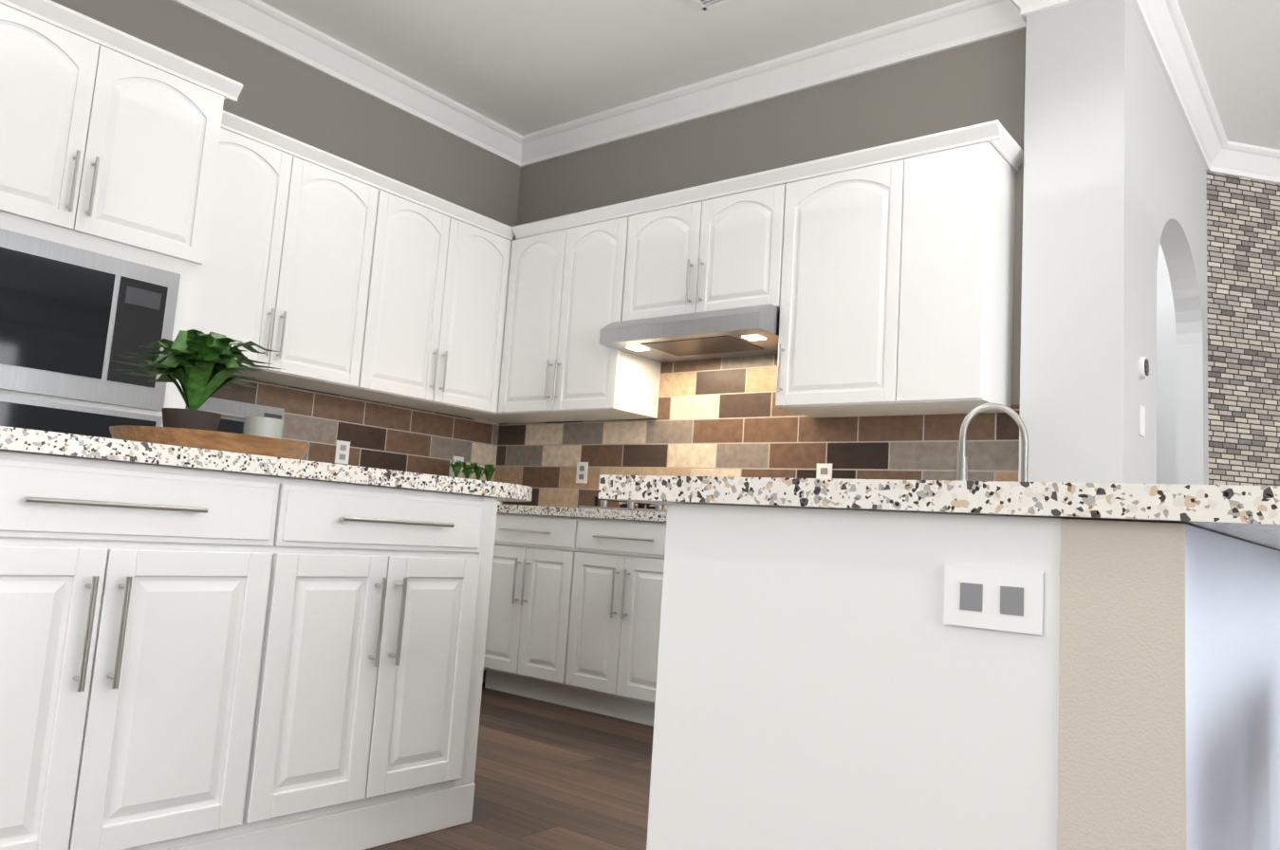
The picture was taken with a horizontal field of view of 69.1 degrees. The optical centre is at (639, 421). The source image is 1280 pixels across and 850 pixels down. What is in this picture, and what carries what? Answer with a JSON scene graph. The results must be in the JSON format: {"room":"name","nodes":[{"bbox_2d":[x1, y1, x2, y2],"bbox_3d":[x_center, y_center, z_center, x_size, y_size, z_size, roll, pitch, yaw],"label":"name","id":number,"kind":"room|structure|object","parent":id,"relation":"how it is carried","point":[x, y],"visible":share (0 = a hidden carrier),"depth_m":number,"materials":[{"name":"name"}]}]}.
{"room":"kitchen","nodes":[
{"label":"kitchen","id":0,"kind":"room"},
{"bbox_2d":[51,0,520,482],"bbox_3d":[-2.143,-0.427,3.990,0.127,3.110,4.346,-2,-9,39],"label":"wall","id":1,"kind":"structure","parent":0,"point":[283,94],"depth_m":4.73,"materials":[{"name":"grey paint"}]},
{"bbox_2d":[195,110,396,394],"bbox_3d":[-1.686,-0.723,4.200,0.349,1.035,0.974,-2,-9,39],"label":"upper cabinet","id":2,"kind":"object","parent":1,"relation":"attached to","point":[324,277],"depth_m":4.13,"materials":[{"name":"white wood"}]},
{"bbox_2d":[333,440,350,464],"bbox_3d":[-1.494,0.157,4.671,0.007,0.115,0.075,-2,-9,39],"label":"electrical outlet","id":3,"kind":"object","parent":1,"relation":"attached to","point":[342,454],"visible":1,"depth_m":4.67,"materials":[{"name":"white plastic"}]},
{"bbox_2d":[341,180,514,415],"bbox_3d":[-1.162,-0.609,4.853,0.349,1.035,0.940,-2,-9,39],"label":"upper cabinet","id":4,"kind":"object","parent":1,"relation":"attached to","point":[440,342],"depth_m":4.77,"materials":[{"name":"white wood"}]},
{"bbox_2d":[451,456,463,477],"bbox_3d":[-1.028,0.258,5.250,0.007,0.115,0.075,-2,-9,39],"label":"electrical outlet","id":5,"kind":"object","parent":1,"relation":"attached to","point":[457,458],"visible":0.41,"depth_m":5.25,"materials":[{"name":"white plastic"}]},
{"bbox_2d":[365,682,653,849],"bbox_3d":[1.380,1.281,2.942,17.000,0.060,18.000,-2,-9,39],"label":"floor","id":6,"kind":"structure","parent":0,"point":[549,776],"depth_m":2.94,"materials":[{"name":"brown wood"}]},
{"bbox_2d":[0,0,242,438],"bbox_3d":[-2.190,-0.170,3.260,0.709,2.420,1.041,-2,-9,39],"label":"tall cabinet","id":7,"kind":"object","parent":6,"relation":"on","point":[109,138],"visible":0.73,"depth_m":3.20,"materials":[{"name":"white wood"}]},
{"bbox_2d":[0,441,519,849],"bbox_3d":[-1.141,0.558,2.226,0.824,0.869,1.413,-2,-9,39],"label":"kitchen island","id":8,"kind":"object","parent":6,"relation":"on","point":[209,650],"depth_m":1.98,"materials":[{"name":"white wood"}]},
{"bbox_2d":[0,426,532,501],"bbox_3d":[-1.043,0.127,2.406,0.840,0.040,1.766,-2,-9,39],"label":"island countertop","id":9,"kind":"structure","parent":8,"relation":"on","point":[7,434],"depth_m":1.97,"materials":[{"name":"white stone"}]},
{"bbox_2d":[109,329,309,460],"bbox_3d":[-1.052,-0.059,2.286,0.450,0.295,0.483,-2,-9,39],"label":"potted plant","id":10,"kind":"object","parent":9,"relation":"on","point":[201,367],"visible":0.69,"depth_m":2.20,"materials":[{"name":"green plant"}]},
{"bbox_2d":[482,669,486,683],"bbox_3d":[-0.873,0.912,4.933,0.628,0.849,0.693,-2,-9,39],"label":"base cabinet","id":11,"kind":"object","parent":6,"relation":"on","point":[484,676],"depth_m":4.53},
{"bbox_2d":[185,397,284,433],"bbox_3d":[-1.765,0.087,3.871,0.382,0.330,0.410,-2,-9,39],"label":"toaster oven","id":12,"kind":"object","parent":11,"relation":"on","point":[233,414],"visible":0.19,"depth_m":3.78,"materials":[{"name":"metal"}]},
{"bbox_2d":[449,460,500,503],"bbox_3d":[-0.906,0.336,5.026,0.130,0.226,0.361,-2,-9,39],"label":"planter box","id":13,"kind":"object","parent":11,"relation":"on","point":[489,470],"visible":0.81,"depth_m":5.03,"materials":[{"name":"white"}]},
{"bbox_2d":[483,512,563,702],"bbox_3d":[-0.332,0.902,4.553,0.658,0.849,0.628,-2,-9,39],"label":"base cabinet","id":14,"kind":"object","parent":6,"relation":"on","point":[522,614],"depth_m":4.33,"materials":[{"name":"white wood"}]},
{"bbox_2d":[548,516,650,723],"bbox_3d":[0.114,0.889,4.196,0.714,0.849,0.628,-2,-9,39],"label":"base cabinet","id":15,"kind":"object","parent":6,"relation":"on","point":[602,583],"depth_m":4.04,"materials":[{"name":"white wood"}]},
{"bbox_2d":[639,504,1060,849],"bbox_3d":[0.694,0.642,1.820,0.599,0.849,1.436,-2,-9,39],"label":"base cabinet","id":16,"kind":"object","parent":6,"relation":"on","point":[786,662],"depth_m":1.28,"materials":[{"name":"white wood"}]},
{"bbox_2d":[497,474,1279,551],"bbox_3d":[0.241,0.296,2.935,3.600,0.040,2.563,-2,-9,39],"label":"countertop","id":17,"kind":"structure","parent":16,"relation":"on","point":[1247,513],"depth_m":1.19,"materials":[{"name":"white stone"}]},
{"bbox_2d":[578,496,667,512],"bbox_3d":[0.218,0.395,4.204,0.870,0.060,0.510,-2,-9,39],"label":"cooktop","id":18,"kind":"object","parent":17,"relation":"in","point":[630,506],"visible":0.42,"depth_m":4.17,"materials":[{"name":"silver metal"}]},
{"bbox_2d":[955,403,1028,482],"bbox_3d":[1.214,0.147,3.103,0.257,0.420,0.204,-2,-9,39],"label":"faucet","id":19,"kind":"object","parent":17,"relation":"on","point":[962,469],"visible":0.67,"depth_m":3.12,"materials":[{"name":"silver metal"}]},
{"bbox_2d":[943,565,1043,634],"bbox_3d":[0.440,0.222,1.162,0.120,0.075,0.007,-2,-9,39],"label":"outlet","id":20,"kind":"object","parent":16,"relation":"attached to","point":[1003,600],"visible":1,"depth_m":1.16,"materials":[{"name":"white plastic"}]},
{"bbox_2d":[959,581,1024,616],"bbox_3d":[0.438,0.222,1.160,0.078,0.034,0.002,-2,-9,39],"label":"socket","id":21,"kind":"object","parent":20,"relation":"attached to","point":[976,599],"depth_m":1.16,"materials":[{"name":"grey plastic"}]},
{"bbox_2d":[259,0,1279,149],"bbox_3d":[1.589,-1.860,3.319,17.000,0.060,18.000,-2,-9,39],"label":"ceiling","id":22,"kind":"structure","parent":0,"point":[522,67],"depth_m":4.42,"materials":[{"name":"white paint"}]},
{"bbox_2d":[691,0,732,10],"bbox_3d":[0.249,-1.842,3.901,0.200,0.012,0.360,-2,-9,39],"label":"ceiling vent","id":23,"kind":"object","parent":22,"relation":"in","point":[704,5],"visible":0.97,"depth_m":4.05,"materials":[{"name":"white metal"}]},
{"bbox_2d":[515,28,1026,405],"bbox_3d":[0.389,-0.180,4.647,3.010,3.110,0.120,-2,-9,39],"label":"wall","id":24,"kind":"structure","parent":0,"point":[978,83],"depth_m":4.43,"materials":[{"name":"grey paint"}]},
{"bbox_2d":[458,414,519,423],"bbox_3d":[-0.750,-0.495,5.313,0.412,0.975,0.349,-2,-9,39],"label":"upper cabinet","id":25,"kind":"object","parent":24,"relation":"attached to","point":[487,417],"depth_m":5.29,"materials":[{"name":"white"}]},
{"bbox_2d":[492,199,661,423],"bbox_3d":[-0.282,-0.539,4.944,0.886,1.035,0.349,-2,-9,39],"label":"upper cabinet","id":26,"kind":"object","parent":24,"relation":"attached to","point":[565,286],"depth_m":4.78,"materials":[{"name":"white wood"}]},
{"bbox_2d":[599,303,779,362],"bbox_3d":[0.309,-0.402,4.348,0.882,0.126,0.499,-2,-9,39],"label":"range hood","id":27,"kind":"object","parent":24,"relation":"attached to","point":[752,330],"visible":0.92,"depth_m":4.21,"materials":[{"name":"silver metal"}]},
{"bbox_2d":[629,166,788,320],"bbox_3d":[0.381,-0.764,4.450,0.890,0.620,0.349,-2,-9,39],"label":"upper cabinet","id":28,"kind":"object","parent":24,"relation":"attached to","point":[725,250],"depth_m":4.27,"materials":[{"name":"white wood"}]},
{"bbox_2d":[494,353,1020,509],"bbox_3d":[0.335,0.014,4.574,3.008,0.919,0.008,-2,-9,39],"label":"backsplash","id":29,"kind":"structure","parent":24,"relation":"attached to","point":[725,417],"depth_m":4.48,"materials":[{"name":"tile"}]},
{"bbox_2d":[575,462,588,483],"bbox_3d":[-0.314,0.280,5.040,0.075,0.115,0.007,-2,-9,39],"label":"electrical outlet","id":30,"kind":"object","parent":29,"relation":"attached to","point":[582,472],"visible":1,"depth_m":5.04,"materials":[{"name":"white plastic"}]},
{"bbox_2d":[816,463,832,478],"bbox_3d":[0.818,0.246,4.135,0.075,0.115,0.007,-2,-9,39],"label":"electrical outlet","id":31,"kind":"object","parent":29,"relation":"attached to","point":[824,471],"visible":0.55,"depth_m":4.13,"materials":[{"name":"white plastic"}]},
{"bbox_2d":[775,144,898,417],"bbox_3d":[0.902,-0.564,3.996,0.597,1.055,0.349,-2,-9,39],"label":"upper cabinet","id":32,"kind":"object","parent":24,"relation":"attached to","point":[880,280],"depth_m":3.86,"materials":[{"name":"white wood"}]},
{"bbox_2d":[875,120,1020,415],"bbox_3d":[1.243,-0.574,3.724,0.384,1.055,0.349,-2,-9,39],"label":"upper cabinet","id":33,"kind":"object","parent":24,"relation":"attached to","point":[946,295],"depth_m":3.59,"materials":[{"name":"white wood"}]},
{"bbox_2d":[1018,0,1208,484],"bbox_3d":[2.244,-0.103,4.267,0.360,3.110,2.051,-2,-9,39],"label":"wall","id":34,"kind":"structure","parent":0,"point":[1115,186],"depth_m":3.57,"materials":[{"name":"grey paint"}]},
{"bbox_2d":[1139,405,1145,437],"bbox_3d":[1.930,0.001,3.576,0.006,0.115,0.075,-2,-9,39],"label":"switch plate","id":35,"kind":"object","parent":34,"relation":"attached to","point":[1142,421],"visible":0.93,"depth_m":3.57,"materials":[{"name":"white plastic"}]},
{"bbox_2d":[1137,356,1149,378],"bbox_3d":[1.938,-0.205,3.579,0.024,0.084,0.084,-2,-9,39],"label":"switch","id":36,"kind":"object","parent":34,"relation":"attached to","point":[1143,368],"visible":1,"depth_m":3.56,"materials":[{"name":"white plastic"}]},
{"bbox_2d":[1156,243,1176,484],"bbox_3d":[1.808,0.066,5.910,2.860,3.110,0.250,-2,-9,39],"label":"wall","id":37,"kind":"structure","parent":0,"point":[1166,403],"depth_m":4.96,"materials":[{"name":"grey paint"}]},
{"bbox_2d":[1057,519,1279,849],"bbox_3d":[1.019,0.709,2.197,0.830,0.848,2.446,-2,-9,39],"label":"wall","id":38,"kind":"structure","parent":0,"point":[1169,709],"depth_m":1.08,"materials":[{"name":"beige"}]},
{"bbox_2d":[1206,171,1279,485],"bbox_3d":[5.425,0.264,5.564,3.339,3.110,4.033,-2,-9,39],"label":"stone wall","id":39,"kind":"structure","parent":0,"point":[1243,256],"depth_m":5.06,"materials":[{"name":"grey stone"}]},
{"bbox_2d":[171,0,1279,184],"bbox_3d":[2.390,-1.585,4.322,6.607,0.140,9.939,-2,-9,39],"label":"crown molding","id":40,"kind":"structure","parent":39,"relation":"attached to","point":[969,22],"depth_m":4.57,"materials":[{"name":"white wood"}]}
]}

